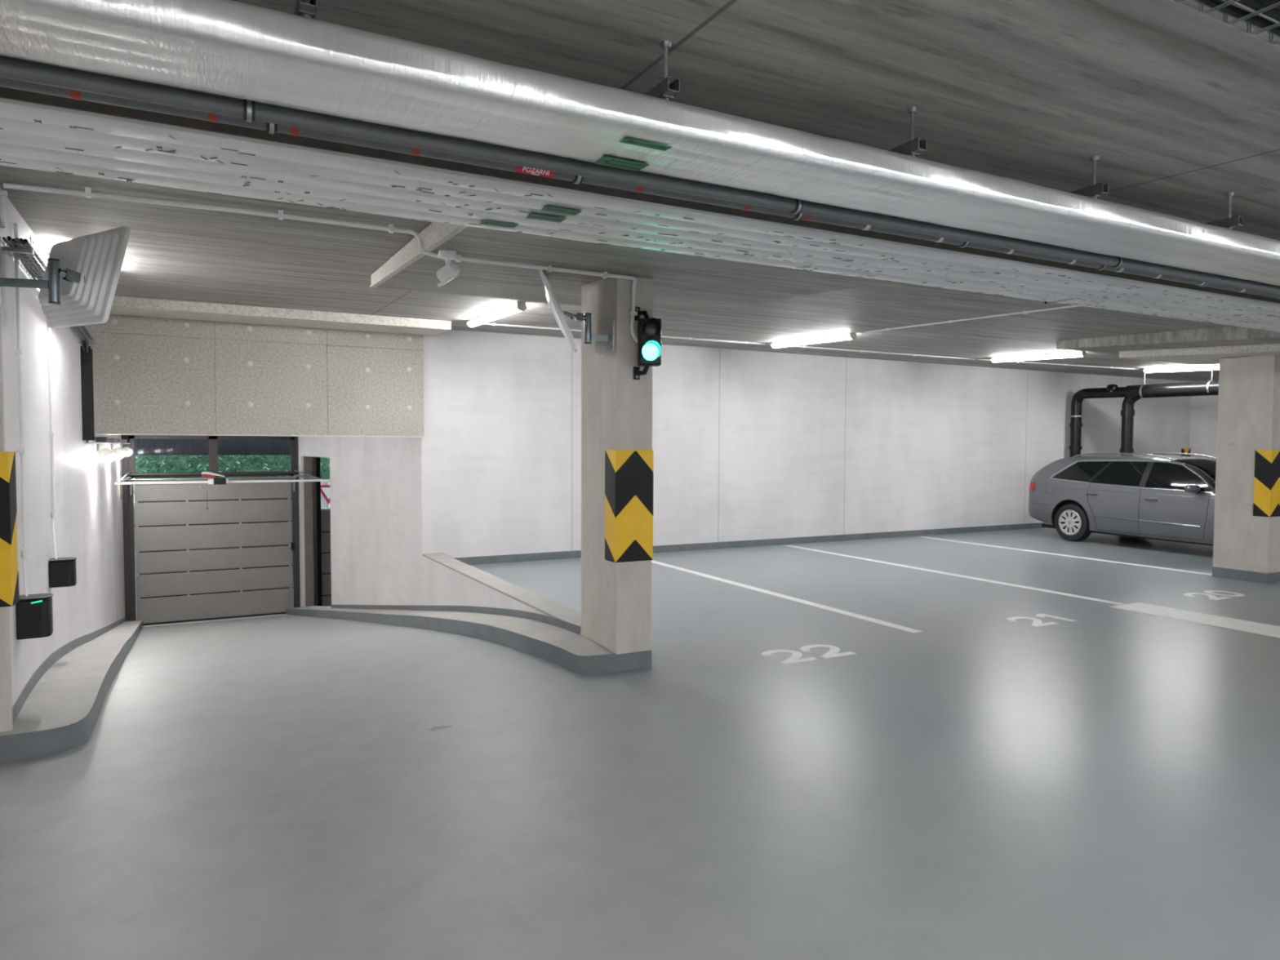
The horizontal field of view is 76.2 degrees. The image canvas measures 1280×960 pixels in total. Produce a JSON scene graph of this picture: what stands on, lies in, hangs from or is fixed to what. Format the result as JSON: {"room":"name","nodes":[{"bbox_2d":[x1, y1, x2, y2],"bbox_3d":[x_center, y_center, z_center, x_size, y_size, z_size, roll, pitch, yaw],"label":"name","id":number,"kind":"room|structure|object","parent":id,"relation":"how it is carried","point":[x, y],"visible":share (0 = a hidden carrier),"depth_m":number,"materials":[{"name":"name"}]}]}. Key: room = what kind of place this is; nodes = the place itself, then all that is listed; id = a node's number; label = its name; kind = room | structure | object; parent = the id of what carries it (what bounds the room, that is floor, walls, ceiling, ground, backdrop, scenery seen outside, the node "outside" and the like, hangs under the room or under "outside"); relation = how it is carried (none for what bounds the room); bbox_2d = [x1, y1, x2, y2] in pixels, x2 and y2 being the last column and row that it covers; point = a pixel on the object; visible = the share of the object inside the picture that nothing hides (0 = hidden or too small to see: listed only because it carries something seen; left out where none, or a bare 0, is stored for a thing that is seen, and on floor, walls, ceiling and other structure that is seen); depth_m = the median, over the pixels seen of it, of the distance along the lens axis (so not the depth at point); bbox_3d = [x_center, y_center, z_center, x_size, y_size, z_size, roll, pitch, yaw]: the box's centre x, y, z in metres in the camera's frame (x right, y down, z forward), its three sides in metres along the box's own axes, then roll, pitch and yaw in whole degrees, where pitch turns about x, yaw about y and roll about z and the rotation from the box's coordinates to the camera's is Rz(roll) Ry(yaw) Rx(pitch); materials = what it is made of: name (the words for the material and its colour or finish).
{"room":"parking garage","nodes":[
{"label":"parking garage","id":0,"kind":"room"},
{"bbox_2d":[0,187,124,706],"bbox_3d":[-6.866,0.739,10.063,0.350,5.600,13.912,-1,3,-30],"label":"wall","id":1,"kind":"structure","parent":0,"point":[88,526],"depth_m":6.12,"materials":[{"name":"white paint"}]},
{"bbox_2d":[0,190,8,227],"bbox_3d":[-3.239,-1.376,4.143,0.043,0.182,0.036,-1,3,-28],"label":"conduit","id":2,"kind":"object","parent":1,"relation":"attached to","point":[3,193],"visible":1,"depth_m":4.14,"materials":[{"name":"white plastic"}]},
{"bbox_2d":[13,222,28,595],"bbox_3d":[-3.422,-0.385,4.499,0.040,2.068,0.192,-1,3,-34],"label":"conduit","id":3,"kind":"object","parent":1,"relation":"attached to","point":[24,548],"visible":0.88,"depth_m":4.56,"materials":[{"name":"white plastic"}]},
{"bbox_2d":[15,593,53,639],"bbox_3d":[-3.325,0.748,4.487,0.160,0.220,0.161,-1,3,-28],"label":"reader","id":4,"kind":"object","parent":1,"relation":"attached to","point":[34,617],"visible":0.91,"depth_m":4.43,"materials":[{"name":"black plastic"}]},
{"bbox_2d":[31,600,42,604],"bbox_3d":[-3.273,0.661,4.426,0.050,0.018,0.003,-1,3,-30],"label":"light","id":5,"kind":"object","parent":4,"relation":"on","point":[33,602],"depth_m":4.43,"materials":[{"name":"green plastic"}]},
{"bbox_2d":[0,235,98,346],"bbox_3d":[-4.435,-1.308,6.303,0.134,0.070,5.048,-1,3,-30],"label":"cable tray","id":6,"kind":"object","parent":1,"relation":"attached to","point":[8,249],"visible":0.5,"depth_m":4.52,"materials":[{"name":"metal"}]},
{"bbox_2d":[2,236,88,442],"bbox_3d":[-4.415,-0.805,6.200,0.033,1.027,4.793,-1,3,-30],"label":"cable","id":7,"kind":"object","parent":6,"relation":"in","point":[4,238],"visible":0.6,"depth_m":4.77,"materials":[{"name":"black rubber"}]},
{"bbox_2d":[6,235,86,352],"bbox_3d":[-4.404,-0.808,6.220,0.032,1.031,4.815,-1,3,-30],"label":"cable","id":8,"kind":"object","parent":6,"relation":"in","point":[9,238],"visible":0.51,"depth_m":4.73,"materials":[{"name":"black plastic"}]},
{"bbox_2d":[11,238,86,351],"bbox_3d":[-4.394,-0.806,6.236,0.042,1.027,4.833,-1,3,-31],"label":"cable","id":9,"kind":"object","parent":6,"relation":"in","point":[14,241],"visible":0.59,"depth_m":4.74,"materials":[{"name":"black plastic"}]},
{"bbox_2d":[15,237,88,442],"bbox_3d":[-4.384,-0.809,6.254,0.065,1.032,4.855,-1,3,-31],"label":"cable","id":10,"kind":"object","parent":6,"relation":"in","point":[17,239],"visible":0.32,"depth_m":4.79,"materials":[{"name":"black rubber"}]},
{"bbox_2d":[19,238,91,339],"bbox_3d":[-4.272,-1.303,6.084,0.021,0.022,4.485,-1,3,-30],"label":"cable","id":11,"kind":"object","parent":6,"relation":"in","point":[21,240],"visible":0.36,"depth_m":4.60,"materials":[{"name":"black plastic"}]},
{"bbox_2d":[22,238,93,339],"bbox_3d":[-4.257,-1.305,6.093,0.025,0.025,4.485,-1,3,-30],"label":"cable","id":12,"kind":"object","parent":6,"relation":"in","point":[25,241],"visible":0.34,"depth_m":4.52,"materials":[{"name":"black plastic"}]},
{"bbox_2d":[46,320,57,559],"bbox_3d":[-4.143,-0.364,5.737,0.040,1.858,0.193,-1,3,-34],"label":"conduit","id":13,"kind":"object","parent":1,"relation":"attached to","point":[54,514],"visible":0.93,"depth_m":5.79,"materials":[{"name":"white plastic"}]},
{"bbox_2d":[48,556,76,587],"bbox_3d":[-4.056,0.648,5.737,0.160,0.190,0.161,-1,3,-28],"label":"reader","id":14,"kind":"object","parent":1,"relation":"attached to","point":[62,571],"visible":1,"depth_m":5.68,"materials":[{"name":"black plastic"}]},
{"bbox_2d":[12,617,125,724],"bbox_3d":[-6.587,1.971,9.979,0.006,2.083,13.395,-1,3,-30],"label":"baseboard","id":15,"kind":"structure","parent":1,"relation":"attached to","point":[68,647],"depth_m":5.66,"materials":[{"name":"grey paint"}]},
{"bbox_2d":[80,346,94,439],"bbox_3d":[-5.617,-0.875,8.296,0.086,0.940,0.256,-1,3,-30],"label":"channel","id":16,"kind":"object","parent":1,"relation":"attached to","point":[86,361],"visible":0.9,"depth_m":8.19,"materials":[{"name":"black plastic"}]},
{"bbox_2d":[84,436,129,444],"bbox_3d":[-7.690,-0.568,11.940,0.138,0.080,8.309,-1,3,-30],"label":"rail","id":17,"kind":"object","parent":1,"relation":"attached to","point":[99,440],"visible":1,"depth_m":9.68,"materials":[{"name":"white metal"}]},
{"bbox_2d":[96,444,115,462],"bbox_3d":[-6.158,-0.308,9.422,0.158,0.218,0.156,1,2,16],"label":"spot lamp","id":18,"kind":"object","parent":17,"relation":"attached to","point":[105,455],"visible":0.95,"depth_m":9.37,"materials":[{"name":"metal"}]},
{"bbox_2d":[111,444,124,458],"bbox_3d":[-7.621,-0.417,11.928,0.156,0.218,0.158,1,2,19],"label":"spot lamp","id":19,"kind":"object","parent":17,"relation":"attached to","point":[119,453],"visible":0.88,"depth_m":11.88,"materials":[{"name":"metal"}]},
{"bbox_2d":[120,444,132,456],"bbox_3d":[-9.184,-0.534,14.606,0.156,0.218,0.158,1,2,19],"label":"spot lamp","id":20,"kind":"object","parent":17,"relation":"attached to","point":[128,451],"visible":0.76,"depth_m":14.56,"materials":[{"name":"metal"}]},
{"bbox_2d":[120,435,131,621],"bbox_3d":[-10.056,1.108,15.847,0.275,3.960,0.210,-1,3,-28],"label":"trim","id":21,"kind":"structure","parent":1,"relation":"attached to","point":[125,463],"depth_m":15.79,"materials":[{"name":"black metal"}]},
{"bbox_2d":[188,435,297,436],"bbox_3d":[-5.166,-0.911,14.321,7.900,0.240,8.980,-1,3,-28],"label":"ceiling","id":22,"kind":"structure","parent":0,"point":[188,435],"depth_m":16.25,"materials":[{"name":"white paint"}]},
{"bbox_2d":[300,436,581,635],"bbox_3d":[-3.557,1.308,11.755,0.449,4.350,12.646,-1,3,-32],"label":"wall","id":23,"kind":"structure","parent":0,"point":[375,482],"depth_m":12.02,"materials":[{"name":"white paint"}]},
{"bbox_2d":[128,435,295,477],"bbox_3d":[-8.626,-0.480,16.519,3.220,0.830,0.120,-1,3,-28],"label":"window","id":24,"kind":"structure","parent":23,"relation":"in","point":[150,453],"depth_m":16.45,"materials":[{"name":"clear glass"}]},
{"bbox_2d":[116,470,321,626],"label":"garage door","id":25,"kind":"structure","parent":23,"relation":"in","point":[233,558],"depth_m":16.52,"materials":[{"name":"metal"}]},
{"bbox_2d":[114,471,329,509],"bbox_3d":[-7.055,0.171,13.980,3.292,0.630,0.200,-1,3,-28],"label":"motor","id":26,"kind":"object","parent":25,"relation":"attached to","point":[219,481],"visible":1,"depth_m":13.81,"materials":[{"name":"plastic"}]},
{"bbox_2d":[297,436,305,607],"bbox_3d":[-7.209,1.065,17.299,0.050,4.350,0.673,-1,3,-33],"label":"trim","id":27,"kind":"structure","parent":23,"relation":"attached to","point":[301,508],"depth_m":17.06,"materials":[{"name":"white paint"}]},
{"bbox_2d":[303,456,314,606],"bbox_3d":[-7.112,1.063,17.350,0.169,4.350,0.685,-1,3,-33],"label":"trim","id":28,"kind":"structure","parent":23,"relation":"attached to","point":[308,461],"depth_m":17.07,"materials":[{"name":"black metal"}]},
{"bbox_2d":[331,604,580,635],"bbox_3d":[-2.962,1.737,10.620,0.193,1.604,9.990,-1,3,-31],"label":"baseboard","id":29,"kind":"structure","parent":23,"relation":"attached to","point":[566,625],"depth_m":8.35,"materials":[{"name":"grey paint"}]},
{"bbox_2d":[422,552,581,631],"bbox_3d":[-1.524,1.054,8.447,0.244,0.025,4.902,-1,3,-29],"label":"trim","id":30,"kind":"structure","parent":23,"relation":"on","point":[553,609],"depth_m":7.87,"materials":[{"name":"concrete"}]},
{"bbox_2d":[0,527,1279,959],"bbox_3d":[2.580,2.432,6.494,28.500,2.225,28.935,-1,3,-28],"label":"floor","id":31,"kind":"structure","parent":0,"point":[977,784],"depth_m":3.85,"materials":[{"name":"grey concrete"}]},
{"bbox_2d":[0,306,13,732],"bbox_3d":[-3.457,-0.066,3.946,0.624,2.960,0.049,-1,3,-28],"label":"column","id":32,"kind":"structure","parent":31,"relation":"on","point":[6,691],"depth_m":4.10,"materials":[{"name":"concrete"}]},
{"bbox_2d":[0,451,19,607],"bbox_3d":[-3.331,0.247,4.071,0.336,0.775,0.156,-1,3,-28],"label":"guard","id":33,"kind":"object","parent":32,"relation":"attached to","point":[9,573],"visible":1,"depth_m":4.08,"materials":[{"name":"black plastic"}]},
{"bbox_2d":[0,226,130,328],"bbox_3d":[-3.096,-1.066,4.149,0.672,0.527,0.662,2,3,34],"label":"mirror","id":34,"kind":"object","parent":32,"relation":"attached to","point":[77,286],"visible":1,"depth_m":4.17,"materials":[{"name":"white plastic"}]},
{"bbox_2d":[0,620,142,761],"bbox_3d":[-6.572,2.131,9.959,1.281,2.242,13.542,-1,3,-28],"label":"kerb","id":35,"kind":"object","parent":31,"relation":"on","point":[61,712],"visible":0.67,"depth_m":4.66,"materials":[{"name":"concrete"}]},
{"bbox_2d":[294,436,300,607],"bbox_3d":[-7.249,1.059,17.309,0.095,3.960,0.210,-1,3,-28],"label":"trim","id":36,"kind":"structure","parent":31,"relation":"on","point":[296,453],"depth_m":17.20,"materials":[{"name":"metal"}]},
{"bbox_2d":[286,607,616,675],"bbox_3d":[-3.709,2.079,11.506,0.599,2.242,13.505,-1,3,-31],"label":"kerb","id":37,"kind":"object","parent":31,"relation":"on","point":[578,654],"visible":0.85,"depth_m":6.80,"materials":[{"name":"concrete"}]},
{"bbox_2d":[581,277,653,671],"bbox_3d":[-0.181,-0.063,6.004,0.289,2.810,0.626,-1,3,-28],"label":"column","id":38,"kind":"structure","parent":31,"relation":"on","point":[616,407],"depth_m":5.80,"materials":[{"name":"concrete"}]},
{"bbox_2d":[538,269,615,354],"bbox_3d":[-0.507,-1.161,5.645,0.592,0.607,0.564,-1,3,-28],"label":"mirror","id":39,"kind":"object","parent":38,"relation":"attached to","point":[607,328],"visible":1,"depth_m":5.64,"materials":[{"name":"white plastic"}]},
{"bbox_2d":[604,449,653,562],"bbox_3d":[-0.078,0.178,5.797,0.299,0.782,0.171,-1,3,-28],"label":"guard","id":40,"kind":"object","parent":38,"relation":"attached to","point":[628,473],"visible":1,"depth_m":5.72,"materials":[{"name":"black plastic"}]},
{"bbox_2d":[633,306,661,379],"bbox_3d":[0.070,-0.949,5.599,0.169,0.505,0.251,-1,2,-18],"label":"traffic signal","id":41,"kind":"object","parent":38,"relation":"attached to","point":[649,329],"visible":1,"depth_m":5.57,"materials":[{"name":"black plastic"}]},
{"bbox_2d":[651,560,923,632],"bbox_3d":[1.129,1.198,9.378,0.116,0.002,5.420,-1,3,-28],"label":"parking line","id":42,"kind":"object","parent":31,"relation":"on","point":[847,613],"visible":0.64,"depth_m":8.38,"materials":[{"name":"white paint"}]},
{"bbox_2d":[761,644,856,664],"bbox_3d":[1.266,1.327,6.251,0.713,0.002,0.380,-1,3,-28],"label":"bay number","id":43,"kind":"object","parent":31,"relation":"on","point":[833,652],"visible":1,"depth_m":6.24,"materials":[{"name":"white paint"}]},
{"bbox_2d":[785,545,1125,604],"bbox_3d":[3.627,1.155,10.674,0.116,0.002,5.430,-1,3,-28],"label":"parking line","id":44,"kind":"object","parent":31,"relation":"on","point":[863,558],"visible":1,"depth_m":9.87,"materials":[{"name":"white paint"}]},
{"bbox_2d":[1006,613,1076,626],"bbox_3d":[3.654,1.286,7.496,0.590,0.002,0.382,-1,3,-28],"label":"bay number","id":45,"kind":"object","parent":31,"relation":"on","point":[1037,623],"visible":1,"depth_m":7.50,"materials":[{"name":"white paint"}]},
{"bbox_2d":[921,536,1212,575],"bbox_3d":[6.091,1.097,12.307,0.116,0.002,4.810,-1,3,-28],"label":"parking line","id":46,"kind":"object","parent":31,"relation":"on","point":[922,536],"visible":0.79,"depth_m":11.82,"materials":[{"name":"white paint"}]},
{"bbox_2d":[1028,453,1216,546],"bbox_3d":[8.567,0.326,13.005,2.116,1.506,4.590,-1,3,-23],"label":"estate car","id":47,"kind":"object","parent":31,"relation":"on","point":[1145,495],"visible":0.7,"depth_m":12.94,"materials":[{"name":"paint"}]},
{"bbox_2d":[1028,481,1035,491],"bbox_3d":[7.013,0.116,14.617,0.040,0.180,0.237,0,2,-1],"label":"tail lamp","id":48,"kind":"object","parent":47,"relation":"attached to","point":[1033,484],"depth_m":14.56,"materials":[{"name":"red plastic"}]},
{"bbox_2d":[1185,484,1200,493],"bbox_3d":[8.031,0.124,11.840,0.225,0.135,0.150,-1,3,-23],"label":"mirror","id":49,"kind":"object","parent":47,"relation":"attached to","point":[1191,488],"depth_m":11.79,"materials":[{"name":"paint"}]},
{"bbox_2d":[1109,602,1279,637],"bbox_3d":[5.543,1.313,7.013,0.500,0.002,2.800,-1,3,-28],"label":"parking line","id":50,"kind":"object","parent":31,"relation":"on","point":[1188,615],"depth_m":7.56,"materials":[{"name":"white paint"}]},
{"bbox_2d":[1183,590,1244,599],"bbox_3d":[6.210,1.241,8.827,0.714,0.002,0.380,-1,3,-28],"label":"bay number","id":51,"kind":"object","parent":31,"relation":"on","point":[1189,594],"visible":1,"depth_m":8.82,"materials":[{"name":"white paint"}]},
{"bbox_2d":[1212,355,1279,583],"bbox_3d":[7.500,-0.134,9.929,0.626,2.690,0.596,-1,3,-28],"label":"column","id":52,"kind":"structure","parent":31,"relation":"on","point":[1246,546],"depth_m":9.77,"materials":[{"name":"concrete"}]},
{"bbox_2d":[1253,449,1279,516],"bbox_3d":[7.471,0.036,9.670,0.356,0.781,0.176,-1,3,-28],"label":"guard","id":53,"kind":"object","parent":52,"relation":"attached to","point":[1266,501],"visible":1,"depth_m":9.57,"materials":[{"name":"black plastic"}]},
{"bbox_2d":[0,0,1279,381],"bbox_3d":[4.632,-1.383,2.752,28.800,1.045,20.700,-1,3,-28],"label":"ceiling","id":54,"kind":"structure","parent":0,"point":[1179,106],"depth_m":3.02,"materials":[{"name":"concrete"}]},
{"bbox_2d":[109,295,451,335],"bbox_3d":[-4.063,-1.827,9.151,3.693,0.133,0.870,-1,3,-28],"label":"ceiling beam","id":55,"kind":"structure","parent":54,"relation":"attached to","point":[121,305],"depth_m":8.91,"materials":[{"name":"beige concrete"}]},
{"bbox_2d":[277,0,317,108],"bbox_3d":[-0.988,-1.225,2.321,0.040,0.205,0.880,-1,3,-28],"label":"hanger","id":56,"kind":"object","parent":54,"relation":"hanging from","point":[306,9],"visible":0.23,"depth_m":1.96,"materials":[{"name":"metal"}]},
{"bbox_2d":[3,182,637,342],"bbox_3d":[-1.554,-1.213,4.833,3.548,0.598,0.110,-1,3,-28],"label":"conduit","id":57,"kind":"object","parent":54,"relation":"attached to","point":[87,193],"visible":0.97,"depth_m":4.62,"materials":[{"name":"white plastic"}]},
{"bbox_2d":[466,302,526,327],"bbox_3d":[-1.559,-1.758,8.733,0.102,0.151,1.758,-1,3,-28],"label":"lamp","id":58,"kind":"object","parent":54,"relation":"attached to","point":[517,307],"visible":1,"depth_m":8.52,"materials":[{"name":"white plastic"}]},
{"bbox_2d":[567,40,679,161],"bbox_3d":[-0.103,-1.241,2.782,0.040,0.205,0.880,-1,3,-28],"label":"hanger","id":59,"kind":"object","parent":54,"relation":"hanging from","point":[664,90],"visible":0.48,"depth_m":2.43,"materials":[{"name":"metal"}]},
{"bbox_2d":[483,323,765,344],"bbox_3d":[-0.120,-1.897,10.588,4.231,0.038,0.032,-1,3,-26],"label":"conduit","id":60,"kind":"object","parent":54,"relation":"attached to","point":[493,324],"visible":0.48,"depth_m":10.82,"materials":[{"name":"white plastic"}]},
{"bbox_2d":[376,226,888,315],"bbox_3d":[-0.175,-1.494,5.951,2.925,0.270,2.920,-1,3,-28],"label":"ceiling panel","id":61,"kind":"object","parent":54,"relation":"attached to","point":[683,284],"visible":0.43,"depth_m":5.58,"materials":[{"name":"concrete"}]},
{"bbox_2d":[369,222,468,288],"bbox_3d":[-1.481,-1.461,5.282,0.040,0.255,2.920,-1,3,-28],"label":"trim","id":62,"kind":"structure","parent":61,"relation":"attached to","point":[436,233],"depth_m":5.12,"materials":[{"name":"beige concrete"}]},
{"bbox_2d":[436,249,459,287],"bbox_3d":[-1.157,-1.270,4.906,0.166,0.205,0.110,2,3,30],"label":"camera","id":63,"kind":"object","parent":61,"relation":"attached to","point":[451,270],"visible":1,"depth_m":4.87,"materials":[{"name":"white plastic"}]},
{"bbox_2d":[0,0,1279,285],"bbox_3d":[3.545,-1.144,4.413,15.600,0.115,0.366,-1,3,-28],"label":"duct","id":64,"kind":"object","parent":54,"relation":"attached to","point":[231,48],"visible":1,"depth_m":2.33,"materials":[{"name":"silver metal"}]},
{"bbox_2d":[0,56,1279,294],"bbox_3d":[3.438,-1.234,4.616,15.600,0.316,0.060,-1,3,-28],"label":"pipe","id":65,"kind":"object","parent":54,"relation":"attached to","point":[250,111],"visible":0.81,"depth_m":2.60,"materials":[{"name":"black plastic"}]},
{"bbox_2d":[0,77,1279,298],"bbox_3d":[3.413,-1.235,4.664,15.600,0.322,0.062,-1,3,-28],"label":"pipe","id":66,"kind":"object","parent":54,"relation":"attached to","point":[272,128],"visible":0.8,"depth_m":2.66,"materials":[{"name":"black plastic"}]},
{"bbox_2d":[770,332,857,348],"bbox_3d":[2.239,-1.823,10.684,0.102,0.145,1.608,-1,3,-28],"label":"lamp","id":67,"kind":"object","parent":54,"relation":"attached to","point":[849,335],"visible":1,"depth_m":10.55,"materials":[{"name":"white plastic"}]},
{"bbox_2d":[784,106,926,200],"bbox_3d":[0.787,-1.256,3.246,0.040,0.205,0.880,-1,3,-28],"label":"hanger","id":68,"kind":"object","parent":54,"relation":"hanging from","point":[913,148],"visible":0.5,"depth_m":2.89,"materials":[{"name":"metal"}]},
{"bbox_2d":[767,343,975,359],"bbox_3d":[3.651,-1.957,12.483,4.131,0.038,0.060,-1,3,-27],"label":"conduit","id":69,"kind":"object","parent":54,"relation":"attached to","point":[861,351],"visible":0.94,"depth_m":12.46,"materials":[{"name":"white plastic"}]},
{"bbox_2d":[863,305,1079,333],"bbox_3d":[3.561,-1.633,8.108,0.051,0.157,3.801,-1,3,-27],"label":"conduit","id":70,"kind":"object","parent":54,"relation":"attached to","point":[1068,306],"visible":0.68,"depth_m":8.32,"materials":[{"name":"white plastic"}]},
{"bbox_2d":[952,155,1108,231],"bbox_3d":[1.699,-1.272,3.721,0.040,0.205,0.880,-1,3,-28],"label":"hanger","id":71,"kind":"object","parent":54,"relation":"hanging from","point":[1095,191],"visible":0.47,"depth_m":3.37,"materials":[{"name":"metal"}]},
{"bbox_2d":[0,86,1279,332],"bbox_3d":[3.105,-1.227,5.255,15.600,0.132,0.669,-1,3,-28],"label":"duct","id":72,"kind":"object","parent":71,"relation":"hanging from","point":[40,131],"visible":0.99,"depth_m":3.27,"materials":[{"name":"metal"}]},
{"bbox_2d":[991,351,1086,362],"bbox_3d":[6.023,-1.870,12.402,0.102,0.143,1.558,-1,3,-28],"label":"lamp","id":73,"kind":"object","parent":54,"relation":"attached to","point":[1075,353],"visible":0.98,"depth_m":12.30,"materials":[{"name":"white plastic"}]},
{"bbox_2d":[977,359,1138,369],"bbox_3d":[7.299,-1.999,14.104,3.777,0.040,0.038,-1,3,-22],"label":"conduit","id":74,"kind":"object","parent":54,"relation":"attached to","point":[1016,362],"visible":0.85,"depth_m":14.12,"materials":[{"name":"white plastic"}]},
{"bbox_2d":[1068,369,1218,457],"bbox_3d":[10.140,-0.456,13.588,0.349,3.032,6.339,-1,3,-28],"label":"drain pipe","id":75,"kind":"object","parent":54,"relation":"attached to","point":[1131,393],"visible":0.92,"depth_m":15.35,"materials":[{"name":"metal"}]},
{"bbox_2d":[1084,191,1243,254],"bbox_3d":[2.598,-1.288,4.189,0.040,0.205,0.880,-1,3,-28],"label":"hanger","id":76,"kind":"object","parent":54,"relation":"hanging from","point":[1230,222],"visible":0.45,"depth_m":3.84,"materials":[{"name":"metal"}]},
{"bbox_2d":[1142,364,1219,373],"bbox_3d":[9.520,-1.909,13.915,0.102,0.152,1.808,-1,3,-28],"label":"lamp","id":77,"kind":"object","parent":54,"relation":"attached to","point":[1203,367],"visible":0.56,"depth_m":14.11,"materials":[{"name":"white plastic"}]},
{"bbox_2d":[1168,0,1279,48],"bbox_3d":[2.263,-1.208,2.325,3.802,0.086,0.285,-1,3,-28],"label":"cable tray","id":78,"kind":"object","parent":54,"relation":"hanging from","point":[1227,23],"visible":0.84,"depth_m":2.04,"materials":[{"name":"metal"}]},
{"bbox_2d":[1193,0,1279,36],"bbox_3d":[2.124,-1.187,2.377,3.600,0.022,0.030,-1,3,-28],"label":"cable","id":79,"kind":"object","parent":78,"relation":"in","point":[1233,11],"visible":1,"depth_m":2.05,"materials":[{"name":"black plastic"}]},
{"bbox_2d":[1226,0,1279,22],"bbox_3d":[2.140,-1.189,2.346,3.600,0.028,0.036,-1,3,-28],"label":"cable","id":80,"kind":"object","parent":78,"relation":"in","point":[1256,5],"visible":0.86,"depth_m":2.02,"materials":[{"name":"black rubber"}]},
{"bbox_2d":[1259,0,1279,9],"bbox_3d":[2.156,-1.184,2.315,3.601,0.022,0.030,-1,3,-28],"label":"cable","id":81,"kind":"object","parent":78,"relation":"in","point":[1269,2],"visible":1,"depth_m":1.99,"materials":[{"name":"black plastic"}]},
{"bbox_2d":[421,329,1191,558],"bbox_3d":[4.867,-0.476,14.625,17.440,3.345,0.250,-1,3,-28],"label":"wall","id":82,"kind":"structure","parent":0,"point":[748,445],"depth_m":12.97,"materials":[{"name":"white paint"}]},
{"bbox_2d":[85,314,424,437],"bbox_3d":[-4.350,-1.214,9.581,3.574,1.395,0.110,-1,3,-28],"label":"cladding","id":83,"kind":"object","parent":82,"relation":"attached to","point":[152,375],"visible":0.88,"depth_m":9.46,"materials":[{"name":"beige concrete"}]},
{"bbox_2d":[453,522,1045,564],"bbox_3d":[4.904,0.949,14.558,16.880,0.104,0.012,-1,3,-28],"label":"baseboard","id":84,"kind":"structure","parent":82,"relation":"attached to","point":[726,544],"depth_m":13.02,"materials":[{"name":"grey paint"}]},
{"bbox_2d":[1181,448,1190,456],"bbox_3d":[12.251,-0.316,18.326,0.310,0.780,0.030,-1,3,-28],"label":"guard","id":85,"kind":"object","parent":82,"relation":"attached to","point":[1183,450],"visible":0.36,"depth_m":18.28,"materials":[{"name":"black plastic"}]},
{"bbox_2d":[1056,325,1279,354],"bbox_3d":[7.347,-1.625,9.870,3.000,0.270,2.920,-1,3,-28],"label":"ceiling beam","id":86,"kind":"structure","parent":0,"point":[1234,335],"depth_m":9.30,"materials":[{"name":"concrete"}]},
{"bbox_2d":[1119,343,1279,364],"bbox_3d":[7.540,-1.528,9.935,1.800,0.215,2.350,-1,3,-28],"label":"board","id":87,"kind":"object","parent":86,"relation":"attached to","point":[1202,355],"visible":0.88,"depth_m":9.89,"materials":[{"name":"beige concrete"}]},
{"bbox_2d":[1189,380,1217,459],"bbox_3d":[17.264,-0.304,9.333,0.250,3.136,20.600,-1,3,-28],"label":"wall","id":88,"kind":"structure","parent":0,"point":[1204,409],"depth_m":18.12,"materials":[{"name":"white paint"}]},
{"bbox_3d":[-3.858,2.459,15.172,4.300,1.582,8.540,-1,3,-28],"label":"floor","id":89,"kind":"structure","parent":0,"visible":0},
{"bbox_2d":[311,456,317,605],"bbox_3d":[-7.218,1.142,17.718,0.335,4.160,0.420,-1,3,-28],"label":"trim","id":90,"kind":"structure","parent":89,"relation":"on","point":[314,488],"depth_m":17.59,"materials":[{"name":"black metal"}]},
{"bbox_3d":[-2.212,1.216,15.920,0.950,4.600,8.440,-1,3,-28],"label":"wall","id":91,"kind":"structure","parent":0,"visible":0},
{"bbox_2d":[315,457,331,606],"bbox_3d":[-5.753,1.067,18.480,2.960,4.060,0.180,-1,3,-28],"label":"garage door","id":92,"kind":"structure","parent":91,"relation":"in","point":[322,464],"depth_m":17.86,"materials":[{"name":"black metal"}]},
{"label":"outside","id":93,"kind":"structure","parent":0,"visible":0},
{"bbox_2d":[133,510,293,626],"bbox_3d":[-17.388,2.356,35.616,30.000,0.380,41.000,-1,3,-28],"label":"ground","id":94,"kind":"structure","parent":93,"point":[134,510],"depth_m":17.50,"materials":[{"name":"grey concrete"}]},
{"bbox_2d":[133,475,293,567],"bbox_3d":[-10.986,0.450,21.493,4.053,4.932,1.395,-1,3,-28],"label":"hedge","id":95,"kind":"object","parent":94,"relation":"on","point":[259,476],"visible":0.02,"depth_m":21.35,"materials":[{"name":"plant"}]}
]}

